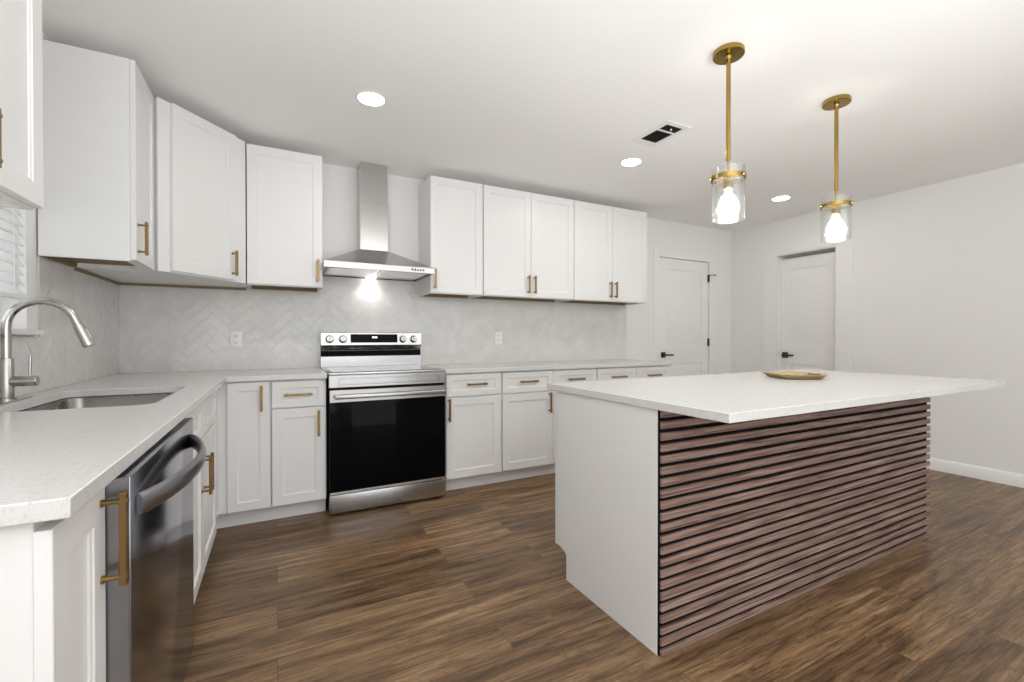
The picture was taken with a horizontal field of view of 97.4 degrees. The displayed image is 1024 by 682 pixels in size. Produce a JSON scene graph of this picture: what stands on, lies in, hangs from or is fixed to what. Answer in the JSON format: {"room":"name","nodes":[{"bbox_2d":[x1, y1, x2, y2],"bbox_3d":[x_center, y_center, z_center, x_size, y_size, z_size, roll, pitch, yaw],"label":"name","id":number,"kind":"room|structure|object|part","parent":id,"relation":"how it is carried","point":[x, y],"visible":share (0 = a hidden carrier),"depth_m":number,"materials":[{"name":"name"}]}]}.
{"room":"kitchen","nodes":[
{"label":"kitchen","id":0,"kind":"room"},
{"bbox_2d":[0,32,82,394],"bbox_3d":[-0.896,-0.094,-0.359,0.120,2.473,7.237,0,0,-28],"label":"wall","id":1,"kind":"structure","parent":0,"point":[27,318],"depth_m":1.84,"materials":[{"name":"paint"}]},
{"bbox_2d":[0,207,27,299],"bbox_3d":[-1.808,-0.590,1.485,0.050,0.852,0.739,0,0,-28],"label":"window blind","id":2,"kind":"object","parent":1,"relation":"attached to","point":[9,289],"visible":0.41,"depth_m":1.74,"materials":[{"name":"white plastic"}]},
{"bbox_3d":[-1.903,-0.576,1.717,0.002,0.790,0.002,0,0,-28],"label":"cord","id":3,"kind":"part","parent":2,"relation":"part of","materials":[{"name":"white plastic"}]},
{"bbox_3d":[-1.810,-0.174,1.486,0.044,0.020,0.739,0,0,-28],"label":"rail","id":4,"kind":"part","parent":2,"relation":"part of","materials":[{"name":"white plastic"}]},
{"bbox_2d":[0,298,42,334],"bbox_3d":[-1.836,-0.521,1.474,0.147,0.998,0.860,0,0,-28],"label":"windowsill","id":5,"kind":"structure","parent":1,"relation":"in","point":[14,331],"depth_m":1.78,"materials":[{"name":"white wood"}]},
{"bbox_3d":[-1.882,-0.530,1.446,0.040,0.978,0.755,0,0,-28],"label":"frame","id":6,"kind":"part","parent":5,"relation":"part of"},
{"bbox_3d":[-1.818,-0.034,1.486,0.107,0.024,0.860,0,0,-28],"label":"sill","id":7,"kind":"part","parent":5,"relation":"part of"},
{"bbox_2d":[0,0,43,209],"bbox_3d":[-1.239,-0.813,0.830,0.365,0.916,0.768,0,0,-28],"label":"upper cabinet","id":8,"kind":"object","parent":1,"relation":"attached to","point":[21,63],"visible":1,"depth_m":1.15,"materials":[{"name":"white paint"}]},
{"bbox_3d":[-1.125,-0.441,0.966,0.040,0.130,0.016,0,0,-28],"label":"handle","id":9,"kind":"part","parent":8,"relation":"part of","materials":[{"name":"gold metal"}]},
{"bbox_2d":[0,256,118,395],"bbox_3d":[-1.855,-0.072,1.611,0.008,0.574,2.856,0,0,-28],"label":"backsplash","id":10,"kind":"structure","parent":1,"relation":"attached to","point":[59,358],"depth_m":2.18,"materials":[{"name":"tile"}]},
{"bbox_2d":[38,39,154,271],"bbox_3d":[-1.929,-0.822,2.147,0.365,0.916,0.370,0,0,-28],"label":"upper cabinet","id":11,"kind":"object","parent":1,"relation":"attached to","point":[98,212],"visible":0.98,"depth_m":1.99,"materials":[{"name":"white paint"}]},
{"bbox_3d":[-1.810,-0.825,2.208,0.020,0.908,0.365,0,0,-28],"label":"door","id":12,"kind":"part","parent":11,"relation":"part of","materials":[{"name":"white paint"}]},
{"bbox_3d":[-1.713,-0.476,2.089,0.040,0.155,0.016,0,0,-28],"label":"handle","id":13,"kind":"part","parent":11,"relation":"part of","materials":[{"name":"gold metal"}]},
{"bbox_2d":[72,96,248,289],"bbox_3d":[-2.022,-0.820,2.696,0.725,0.928,0.753,0,0,-28],"label":"upper cabinet","id":14,"kind":"object","parent":1,"relation":"attached to","point":[201,172],"visible":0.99,"depth_m":2.59,"materials":[{"name":"white paint"}]},
{"bbox_3d":[-1.782,-0.830,2.617,0.020,0.902,0.406,0,0,14],"label":"door","id":15,"kind":"part","parent":14,"relation":"part of","materials":[{"name":"white paint"}]},
{"bbox_3d":[-1.712,-0.480,2.780,0.040,0.155,0.016,0,0,14],"label":"handle","id":16,"kind":"part","parent":14,"relation":"part of","materials":[{"name":"gold metal"}]},
{"bbox_2d":[119,163,730,373],"bbox_3d":[0.082,-0.125,4.306,6.180,2.473,0.120,0,0,-28],"label":"wall","id":17,"kind":"structure","parent":0,"point":[339,183],"depth_m":4.88,"materials":[{"name":"paint"}]},
{"bbox_2d":[246,143,322,291],"bbox_3d":[-1.587,-0.829,3.152,0.458,0.916,0.365,0,0,-28],"label":"upper cabinet","id":18,"kind":"object","parent":17,"relation":"attached to","point":[285,237],"visible":1,"depth_m":3.03,"materials":[{"name":"white paint"}]},
{"bbox_3d":[-1.338,-0.482,3.101,0.016,0.155,0.040,0,0,-28],"label":"handle","id":19,"kind":"part","parent":18,"relation":"part of","materials":[{"name":"gold metal"}]},
{"bbox_2d":[119,277,625,372],"bbox_3d":[-0.642,-0.147,3.853,4.222,0.694,0.008,0,0,-28],"label":"backsplash","id":20,"kind":"structure","parent":17,"relation":"attached to","point":[162,329],"depth_m":3.46,"materials":[{"name":"tile"}]},
{"bbox_2d":[230,331,241,347],"bbox_3d":[-1.943,-0.013,3.163,0.074,0.118,0.008,0,0,-28],"label":"wall outlet","id":21,"kind":"object","parent":20,"relation":"attached to","point":[235,336],"visible":1,"depth_m":3.16,"materials":[{"name":"white plastic"}]},
{"bbox_2d":[495,332,501,343],"bbox_3d":[-0.122,-0.027,4.116,0.074,0.118,0.008,0,0,-28],"label":"wall outlet","id":22,"kind":"object","parent":20,"relation":"attached to","point":[498,335],"visible":1,"depth_m":4.11,"materials":[{"name":"white plastic"}]},
{"bbox_2d":[322,161,433,281],"bbox_3d":[-1.024,-0.923,3.367,0.757,0.863,0.503,0,0,-28],"label":"range hood","id":23,"kind":"object","parent":17,"relation":"attached to","point":[371,259],"visible":0.99,"depth_m":3.40,"materials":[{"name":"silver metal"}]},
{"bbox_2d":[419,175,482,298],"bbox_3d":[-0.501,-0.833,3.720,0.446,0.916,0.365,0,0,-28],"label":"upper cabinet","id":24,"kind":"object","parent":17,"relation":"attached to","point":[450,210],"visible":0.95,"depth_m":3.60,"materials":[{"name":"white paint"}]},
{"bbox_3d":[-0.595,-0.485,3.490,0.016,0.155,0.040,0,0,-28],"label":"handle","id":25,"kind":"part","parent":24,"relation":"part of","materials":[{"name":"gold metal"}]},
{"bbox_2d":[469,184,573,301],"bbox_3d":[0.100,-0.835,4.035,0.906,0.916,0.365,0,0,-28],"label":"upper cabinet","id":26,"kind":"object","parent":17,"relation":"attached to","point":[528,237],"visible":0.98,"depth_m":3.89,"materials":[{"name":"white paint"}]},
{"bbox_3d":[-0.039,-0.835,3.812,0.449,0.908,0.020,0,0,-28],"label":"door","id":27,"kind":"part","parent":26,"relation":"part of","materials":[{"name":"white paint"}]},
{"bbox_3d":[0.147,-0.488,3.879,0.016,0.155,0.040,0,0,-28],"label":"handle","id":28,"kind":"part","parent":26,"relation":"part of","materials":[{"name":"gold metal"}]},
{"bbox_3d":[0.203,-0.488,3.908,0.016,0.155,0.040,0,0,-28],"label":"handle","id":29,"kind":"part","parent":26,"relation":"part of","materials":[{"name":"gold metal"}]},
{"bbox_3d":[0.362,-0.837,4.022,0.450,0.908,0.020,0,0,-28],"label":"door","id":30,"kind":"part","parent":26,"relation":"part of","materials":[{"name":"white paint"}]},
{"bbox_2d":[559,200,646,304],"bbox_3d":[0.901,-0.838,4.455,0.896,0.916,0.365,0,0,-28],"label":"upper cabinet","id":31,"kind":"object","parent":17,"relation":"attached to","point":[610,243],"visible":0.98,"depth_m":4.31,"materials":[{"name":"white paint"}]},
{"bbox_3d":[0.764,-0.838,4.232,0.444,0.908,0.020,0,0,-28],"label":"door","id":32,"kind":"part","parent":31,"relation":"part of","materials":[{"name":"white paint"}]},
{"bbox_3d":[0.948,-0.490,4.298,0.016,0.155,0.040,0,0,-28],"label":"handle","id":33,"kind":"part","parent":31,"relation":"part of","materials":[{"name":"gold metal"}]},
{"bbox_3d":[1.004,-0.491,4.327,0.016,0.155,0.040,0,0,-28],"label":"handle","id":34,"kind":"part","parent":31,"relation":"part of","materials":[{"name":"gold metal"}]},
{"bbox_3d":[1.160,-0.840,4.439,0.442,0.908,0.020,0,0,-28],"label":"door","id":35,"kind":"part","parent":31,"relation":"part of","materials":[{"name":"white paint"}]},
{"bbox_2d":[654,248,715,375],"bbox_3d":[2.022,0.035,5.252,0.995,2.140,0.097,0,0,-28],"label":"door","id":36,"kind":"structure","parent":17,"relation":"in","point":[681,338],"depth_m":5.26,"materials":[{"name":"white wood"}]},
{"bbox_3d":[1.764,0.158,5.100,0.150,0.064,0.056,0,0,-28],"label":"handle","id":37,"kind":"part","parent":36,"relation":"part of","materials":[{"name":"black metal"}]},
{"bbox_2d":[42,0,1023,230],"bbox_3d":[1.760,-1.390,1.091,6.180,0.100,7.357,0,0,-28],"label":"ceiling","id":38,"kind":"structure","parent":0,"point":[544,97],"depth_m":2.36,"materials":[{"name":"paint"}]},
{"bbox_2d":[355,90,386,106],"bbox_3d":[-0.783,-1.345,2.499,0.172,0.008,0.172,0,0,-28],"label":"recessed light","id":39,"kind":"object","parent":38,"relation":"in","point":[366,97],"visible":1,"depth_m":2.49,"materials":[{"name":"white plastic"}]},
{"bbox_2d":[620,157,642,165],"bbox_3d":[0.901,-1.351,3.397,0.172,0.008,0.172,0,0,-28],"label":"recessed light","id":40,"kind":"object","parent":38,"relation":"in","point":[632,161],"visible":1,"depth_m":3.38,"materials":[{"name":"white plastic"}]},
{"bbox_2d":[629,120,690,147],"bbox_3d":[0.964,-1.345,2.942,0.210,0.014,0.335,0,0,-28],"label":"ceiling vent","id":41,"kind":"object","parent":38,"relation":"in","point":[666,130],"visible":1,"depth_m":2.93,"materials":[{"name":"white plastic"}]},
{"bbox_2d":[709,42,745,221],"bbox_3d":[1.010,-0.955,2.087,0.154,0.782,0.161,0,0,-28],"label":"pendant light","id":42,"kind":"object","parent":38,"relation":"hanging from","point":[726,54],"visible":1,"depth_m":2.08,"materials":[{"name":"gold metal"}]},
{"bbox_2d":[723,175,732,190],"bbox_3d":[1.007,-0.739,2.093,0.042,0.071,0.042,0,0,-28],"label":"socket","id":43,"kind":"object","parent":42,"relation":"attached to","point":[727,180],"depth_m":2.08,"materials":[{"name":"gold metal"}]},
{"bbox_3d":[1.007,-1.041,2.091,0.020,0.539,0.020,0,0,-28],"label":"rod","id":44,"kind":"part","parent":42,"relation":"part of","materials":[{"name":"gold metal"}]},
{"bbox_3d":[1.007,-0.683,2.094,0.140,0.238,0.140,0,0,-28],"label":"lamp shade","id":45,"kind":"part","parent":42,"relation":"part of","materials":[{"name":"clear glass"}]},
{"bbox_3d":[1.007,-0.642,2.094,0.090,0.122,0.090,0,0,-28],"label":"bulb","id":46,"kind":"part","parent":42,"relation":"part of","materials":[{"name":"white glass"}]},
{"bbox_2d":[771,195,791,200],"bbox_3d":[2.561,-1.357,4.280,0.172,0.008,0.172,0,0,-28],"label":"recessed light","id":47,"kind":"object","parent":38,"relation":"in","point":[783,197],"visible":1,"depth_m":4.27,"materials":[{"name":"white plastic"}]},
{"bbox_2d":[819,94,853,241],"bbox_3d":[1.823,-0.958,2.518,0.154,0.782,0.161,0,0,-28],"label":"pendant light","id":48,"kind":"object","parent":38,"relation":"hanging from","point":[836,227],"visible":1,"depth_m":2.51,"materials":[{"name":"gold metal"}]},
{"bbox_2d":[831,204,840,215],"bbox_3d":[1.819,-0.742,2.525,0.042,0.071,0.042,0,0,-28],"label":"socket","id":49,"kind":"object","parent":48,"relation":"attached to","point":[835,209],"depth_m":2.51,"materials":[{"name":"gold metal"}]},
{"bbox_3d":[1.819,-0.645,2.525,0.090,0.122,0.090,0,0,-28],"label":"bulb","id":50,"kind":"part","parent":48,"relation":"part of","materials":[{"name":"white glass"}]},
{"bbox_3d":[1.819,-1.044,2.522,0.020,0.539,0.020,0,0,-28],"label":"rod","id":51,"kind":"part","parent":48,"relation":"part of","materials":[{"name":"gold metal"}]},
{"bbox_3d":[1.819,-0.686,2.525,0.140,0.238,0.140,0,0,-28],"label":"lamp shade","id":52,"kind":"part","parent":48,"relation":"part of","materials":[{"name":"clear glass"}]},
{"bbox_2d":[184,469,1023,681],"bbox_3d":[1.760,1.183,1.109,6.180,0.100,7.357,0,0,-28],"label":"floor","id":53,"kind":"structure","parent":0,"point":[468,584],"depth_m":1.90,"materials":[{"name":"brown wood"}]},
{"bbox_2d":[0,488,129,681],"bbox_3d":[-0.961,0.695,0.615,0.645,0.883,0.226,0,0,-28],"label":"base cabinet","id":54,"kind":"object","parent":53,"relation":"on","point":[53,578],"visible":0.97,"depth_m":0.66,"materials":[{"name":"white paint"}]},
{"bbox_3d":[-0.718,0.646,0.740,0.020,0.754,0.223,0,0,-28],"label":"door","id":55,"kind":"part","parent":54,"relation":"part of","materials":[{"name":"white paint"}]},
{"bbox_3d":[-0.733,0.367,0.830,0.040,0.172,0.016,0,0,-28],"label":"handle","id":56,"kind":"part","parent":54,"relation":"part of","materials":[{"name":"gold metal"}]},
{"bbox_2d":[64,391,216,602],"bbox_3d":[-1.594,0.687,1.824,0.645,0.883,1.020,0,0,-28],"label":"base cabinet","id":57,"kind":"object","parent":53,"relation":"on","point":[204,415],"visible":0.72,"depth_m":1.97,"materials":[{"name":"white paint"}]},
{"bbox_3d":[-1.232,0.337,1.719,0.020,0.160,0.488,0,0,-28],"label":"drawer","id":58,"kind":"part","parent":57,"relation":"part of","materials":[{"name":"white paint"}]},
{"bbox_3d":[-1.232,0.723,1.721,0.020,0.588,0.488,0,0,-28],"label":"door","id":59,"kind":"part","parent":57,"relation":"part of","materials":[{"name":"white paint"}]},
{"bbox_3d":[-1.306,0.575,1.925,0.040,0.166,0.016,0,0,-28],"label":"handle","id":60,"kind":"part","parent":57,"relation":"part of","materials":[{"name":"gold metal"}]},
{"bbox_3d":[-1.460,0.334,2.154,0.020,0.160,0.487,0,0,-28],"label":"drawer","id":61,"kind":"part","parent":57,"relation":"part of","materials":[{"name":"white paint"}]},
{"bbox_3d":[-1.460,0.720,2.157,0.020,0.588,0.487,0,0,-28],"label":"door","id":62,"kind":"part","parent":57,"relation":"part of","materials":[{"name":"white paint"}]},
{"bbox_3d":[-1.335,0.575,1.980,0.040,0.166,0.016,0,0,-28],"label":"handle","id":63,"kind":"part","parent":57,"relation":"part of","materials":[{"name":"gold metal"}]},
{"bbox_2d":[105,417,205,681],"bbox_3d":[-1.149,0.693,1.060,0.704,0.877,0.732,0,0,-28],"label":"dishwasher","id":64,"kind":"object","parent":53,"relation":"on","point":[150,618],"visible":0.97,"depth_m":1.02,"materials":[{"name":"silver metal"}]},
{"bbox_3d":[-0.870,0.326,1.198,0.081,0.045,0.640,0,0,-28],"label":"handle","id":65,"kind":"part","parent":64,"relation":"part of","materials":[{"name":"grey metal"}]},
{"bbox_2d":[215,380,270,528],"bbox_3d":[-1.930,0.681,2.699,0.854,0.883,0.840,0,0,-28],"label":"base cabinet","id":66,"kind":"object","parent":53,"relation":"on","point":[243,409],"visible":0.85,"depth_m":2.68,"materials":[{"name":"white paint"}]},
{"bbox_2d":[0,368,326,526],"bbox_3d":[-1.332,0.229,1.884,1.182,0.030,2.859,0,0,-28],"label":"countertop","id":67,"kind":"structure","parent":66,"relation":"on","point":[53,463],"depth_m":1.05,"materials":[{"name":"white stone"}]},
{"bbox_2d":[0,298,94,404],"bbox_3d":[-1.714,0.028,1.656,0.271,0.375,0.260,0,0,-28],"label":"faucet","id":68,"kind":"object","parent":67,"relation":"on","point":[9,381],"visible":1,"depth_m":1.61,"materials":[{"name":"silver metal"}]},
{"bbox_3d":[-1.808,0.213,1.608,0.060,0.005,0.260,0,0,-28],"label":"deck plate","id":69,"kind":"part","parent":68,"relation":"part of","materials":[{"name":"silver metal"}]},
{"bbox_3d":[-1.766,0.110,1.629,0.069,0.109,0.037,0,0,-28],"label":"lever","id":70,"kind":"part","parent":68,"relation":"part of","materials":[{"name":"silver metal"}]},
{"bbox_3d":[-1.723,-0.047,1.651,0.216,0.225,0.026,0,0,-28],"label":"spout","id":71,"kind":"part","parent":68,"relation":"part of","materials":[{"name":"silver metal"}]},
{"bbox_2d":[17,393,172,411],"bbox_3d":[-1.571,0.352,1.736,0.453,0.210,0.698,0,0,-28],"label":"sink","id":72,"kind":"object","parent":67,"relation":"in","point":[139,399],"visible":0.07,"depth_m":1.98,"materials":[{"name":"metal"}]},
{"bbox_3d":[-1.573,0.628,2.687,0.218,0.764,0.020,0,0,-28],"label":"door","id":73,"kind":"part","parent":66,"relation":"part of","materials":[{"name":"white paint"}]},
{"bbox_3d":[-1.500,0.344,2.690,0.016,0.155,0.040,0,0,-28],"label":"handle","id":74,"kind":"part","parent":66,"relation":"part of","materials":[{"name":"gold metal"}]},
{"bbox_2d":[271,378,325,519],"bbox_3d":[-1.457,0.678,3.057,0.316,0.883,0.645,0,0,-28],"label":"base cabinet","id":75,"kind":"object","parent":53,"relation":"on","point":[298,406],"visible":0.99,"depth_m":2.81,"materials":[{"name":"white paint"}]},
{"bbox_3d":[-1.331,0.330,2.812,0.300,0.160,0.020,0,0,-28],"label":"drawer","id":76,"kind":"part","parent":75,"relation":"part of","materials":[{"name":"white paint"}]},
{"bbox_3d":[-1.323,0.332,2.783,0.160,0.016,0.040,0,0,-28],"label":"handle","id":77,"kind":"part","parent":75,"relation":"part of","materials":[{"name":"gold metal"}]},
{"bbox_3d":[-1.331,0.714,2.814,0.300,0.592,0.020,0,0,-28],"label":"door","id":78,"kind":"part","parent":75,"relation":"part of","materials":[{"name":"white paint"}]},
{"bbox_3d":[-1.220,0.517,2.838,0.016,0.166,0.040,0,0,-28],"label":"handle","id":79,"kind":"part","parent":75,"relation":"part of","materials":[{"name":"gold metal"}]},
{"bbox_2d":[320,332,445,514],"bbox_3d":[-0.955,0.526,3.291,0.775,1.184,0.699,0,0,-28],"label":"electric range","id":80,"kind":"object","parent":53,"relation":"on","point":[385,422],"visible":0.99,"depth_m":3.05,"materials":[{"name":"silver metal"}]},
{"bbox_3d":[-1.372,-0.014,3.385,0.060,0.060,0.046,0,0,-28],"label":"knob","id":81,"kind":"part","parent":80,"relation":"part of","materials":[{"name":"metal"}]},
{"bbox_3d":[-1.288,-0.014,3.429,0.060,0.060,0.046,0,0,-28],"label":"knob","id":82,"kind":"part","parent":80,"relation":"part of","materials":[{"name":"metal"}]},
{"bbox_2d":[321,365,444,375],"bbox_3d":[-0.956,0.210,3.292,0.775,0.017,0.602,0,0,-28],"label":"cooktop","id":83,"kind":"object","parent":80,"relation":"in","point":[331,370],"depth_m":3.15,"materials":[{"name":"silver metal"}]},
{"bbox_3d":[-0.821,0.641,3.036,0.767,0.654,0.029,0,0,-28],"label":"oven door","id":84,"kind":"part","parent":80,"relation":"part of","materials":[{"name":"black glass"}]},
{"bbox_3d":[-0.820,1.042,3.037,0.771,0.116,0.030,0,0,-28],"label":"drawer","id":85,"kind":"part","parent":80,"relation":"part of","materials":[{"name":"silver metal"}]},
{"bbox_3d":[-0.795,0.355,3.004,0.733,0.026,0.043,0,0,-28],"label":"door handle","id":86,"kind":"part","parent":80,"relation":"part of","materials":[{"name":"silver metal"}]},
{"bbox_3d":[-0.880,-0.015,3.642,0.060,0.060,0.046,0,0,-28],"label":"knob","id":87,"kind":"part","parent":80,"relation":"part of","materials":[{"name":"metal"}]},
{"bbox_3d":[-0.802,-0.016,3.683,0.060,0.060,0.046,0,0,-28],"label":"knob","id":88,"kind":"part","parent":80,"relation":"part of","materials":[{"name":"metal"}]},
{"bbox_2d":[444,372,500,490],"bbox_3d":[-0.410,0.675,3.604,0.454,0.883,0.645,0,0,-28],"label":"base cabinet","id":89,"kind":"object","parent":53,"relation":"on","point":[472,400],"visible":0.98,"depth_m":3.36,"materials":[{"name":"white paint"}]},
{"bbox_3d":[-0.451,0.500,3.240,0.016,0.166,0.040,0,0,-28],"label":"handle","id":90,"kind":"part","parent":89,"relation":"part of","materials":[{"name":"gold metal"}]},
{"bbox_3d":[-0.283,0.326,3.360,0.441,0.160,0.020,0,0,-28],"label":"drawer","id":91,"kind":"part","parent":89,"relation":"part of","materials":[{"name":"white paint"}]},
{"bbox_3d":[-0.283,0.710,3.363,0.441,0.592,0.020,0,0,-28],"label":"door","id":92,"kind":"part","parent":89,"relation":"part of","materials":[{"name":"white paint"}]},
{"bbox_3d":[-0.258,0.320,3.340,0.160,0.016,0.040,0,0,-28],"label":"handle","id":93,"kind":"part","parent":89,"relation":"part of","materials":[{"name":"gold metal"}]},
{"bbox_2d":[496,368,595,482],"bbox_3d":[0.197,0.672,3.922,0.918,0.883,0.645,0,0,-28],"label":"base cabinet","id":94,"kind":"object","parent":53,"relation":"on","point":[527,405],"visible":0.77,"depth_m":3.59,"materials":[{"name":"white paint"}]},
{"bbox_3d":[0.127,0.324,3.575,0.458,0.160,0.020,0,0,-28],"label":"drawer","id":95,"kind":"part","parent":94,"relation":"part of","materials":[{"name":"white paint"}]},
{"bbox_3d":[0.127,0.708,3.577,0.458,0.592,0.020,0,0,-28],"label":"door","id":96,"kind":"part","parent":94,"relation":"part of","materials":[{"name":"white paint"}]},
{"bbox_3d":[0.138,0.319,3.547,0.160,0.016,0.040,0,0,-28],"label":"handle","id":97,"kind":"part","parent":94,"relation":"part of","materials":[{"name":"gold metal"}]},
{"bbox_3d":[0.311,0.497,3.639,0.016,0.166,0.040,0,0,-28],"label":"handle","id":98,"kind":"part","parent":94,"relation":"part of","materials":[{"name":"gold metal"}]},
{"bbox_3d":[0.529,0.707,3.788,0.442,0.592,0.020,0,0,-28],"label":"door","id":99,"kind":"part","parent":94,"relation":"part of","materials":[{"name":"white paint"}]},
{"bbox_3d":[0.529,0.323,3.785,0.442,0.160,0.020,0,0,-28],"label":"drawer","id":100,"kind":"part","parent":94,"relation":"part of","materials":[{"name":"white paint"}]},
{"bbox_3d":[0.543,0.317,3.760,0.160,0.016,0.040,0,0,-28],"label":"handle","id":101,"kind":"part","parent":94,"relation":"part of","materials":[{"name":"gold metal"}]},
{"bbox_2d":[595,365,669,379],"bbox_3d":[0.990,0.670,4.338,0.872,0.883,0.645,0,0,-28],"label":"base cabinet","id":102,"kind":"object","parent":53,"relation":"on","point":[608,373],"visible":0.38,"depth_m":4.07,"materials":[{"name":"white paint"}]},
{"bbox_2d":[424,359,671,373],"bbox_3d":[0.377,0.214,4.032,2.258,0.030,0.639,0,0,-28],"label":"countertop","id":103,"kind":"structure","parent":102,"relation":"on","point":[577,364],"depth_m":3.84,"materials":[{"name":"white stone"}]},
{"bbox_3d":[0.932,0.322,3.996,0.440,0.160,0.020,0,0,-28],"label":"drawer","id":104,"kind":"part","parent":102,"relation":"part of","materials":[{"name":"white paint"}]},
{"bbox_3d":[0.951,0.316,3.973,0.160,0.016,0.040,0,0,-28],"label":"handle","id":105,"kind":"part","parent":102,"relation":"part of","materials":[{"name":"gold metal"}]},
{"bbox_3d":[1.314,0.320,4.196,0.414,0.160,0.020,0,0,-28],"label":"drawer","id":106,"kind":"part","parent":102,"relation":"part of","materials":[{"name":"white paint"}]},
{"bbox_2d":[555,391,930,656],"bbox_3d":[1.293,0.683,2.409,2.108,0.883,0.728,0,0,-28],"label":"kitchen island","id":107,"kind":"object","parent":53,"relation":"on","point":[683,530],"visible":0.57,"depth_m":1.88,"materials":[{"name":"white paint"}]},
{"bbox_3d":[0.522,0.619,2.360,0.689,0.741,0.020,0,0,-28],"label":"door","id":108,"kind":"part","parent":107,"relation":"part of","materials":[{"name":"white paint"}]},
{"bbox_3d":[0.380,0.686,1.903,0.020,0.883,0.645,0,0,-28],"label":"panel","id":109,"kind":"part","parent":107,"relation":"part of","materials":[{"name":"white paint"}]},
{"bbox_2d":[547,369,1005,422],"bbox_3d":[1.389,0.226,2.310,2.206,0.030,1.026,0,0,-28],"label":"island countertop","id":110,"kind":"structure","parent":107,"relation":"on","point":[744,396],"depth_m":1.92,"materials":[{"name":"white stone"}]},
{"bbox_2d":[762,371,827,379],"bbox_3d":[1.610,0.196,2.550,0.278,0.027,0.284,0,0,-1],"label":"tray","id":111,"kind":"object","parent":110,"relation":"on","point":[794,375],"visible":1,"depth_m":2.50,"materials":[{"name":"gold wood"}]},
{"bbox_2d":[731,163,1023,473],"bbox_3d":[4.473,-0.113,2.452,0.120,2.473,7.237,0,0,-28],"label":"wall","id":112,"kind":"structure","parent":0,"point":[938,268],"depth_m":3.83,"materials":[{"name":"paint"}]},
{"bbox_2d":[763,228,852,371],"bbox_3d":[3.257,-0.003,4.903,0.261,2.220,0.925,0,0,-28],"label":"door","id":113,"kind":"structure","parent":112,"relation":"in","point":[808,281],"depth_m":4.88,"materials":[{"name":"white wood"}]},
{"bbox_3d":[3.099,0.158,5.055,0.056,0.064,0.150,0,0,-28],"label":"handle","id":114,"kind":"part","parent":113,"relation":"part of","materials":[{"name":"black metal"}]},
{"bbox_2d":[926,457,1023,487],"bbox_3d":[4.691,1.078,1.896,0.016,0.100,5.795,0,0,-28],"label":"baseboard","id":115,"kind":"structure","parent":112,"relation":"attached to","point":[988,474],"depth_m":3.64,"materials":[{"name":"white wood"}]}
]}

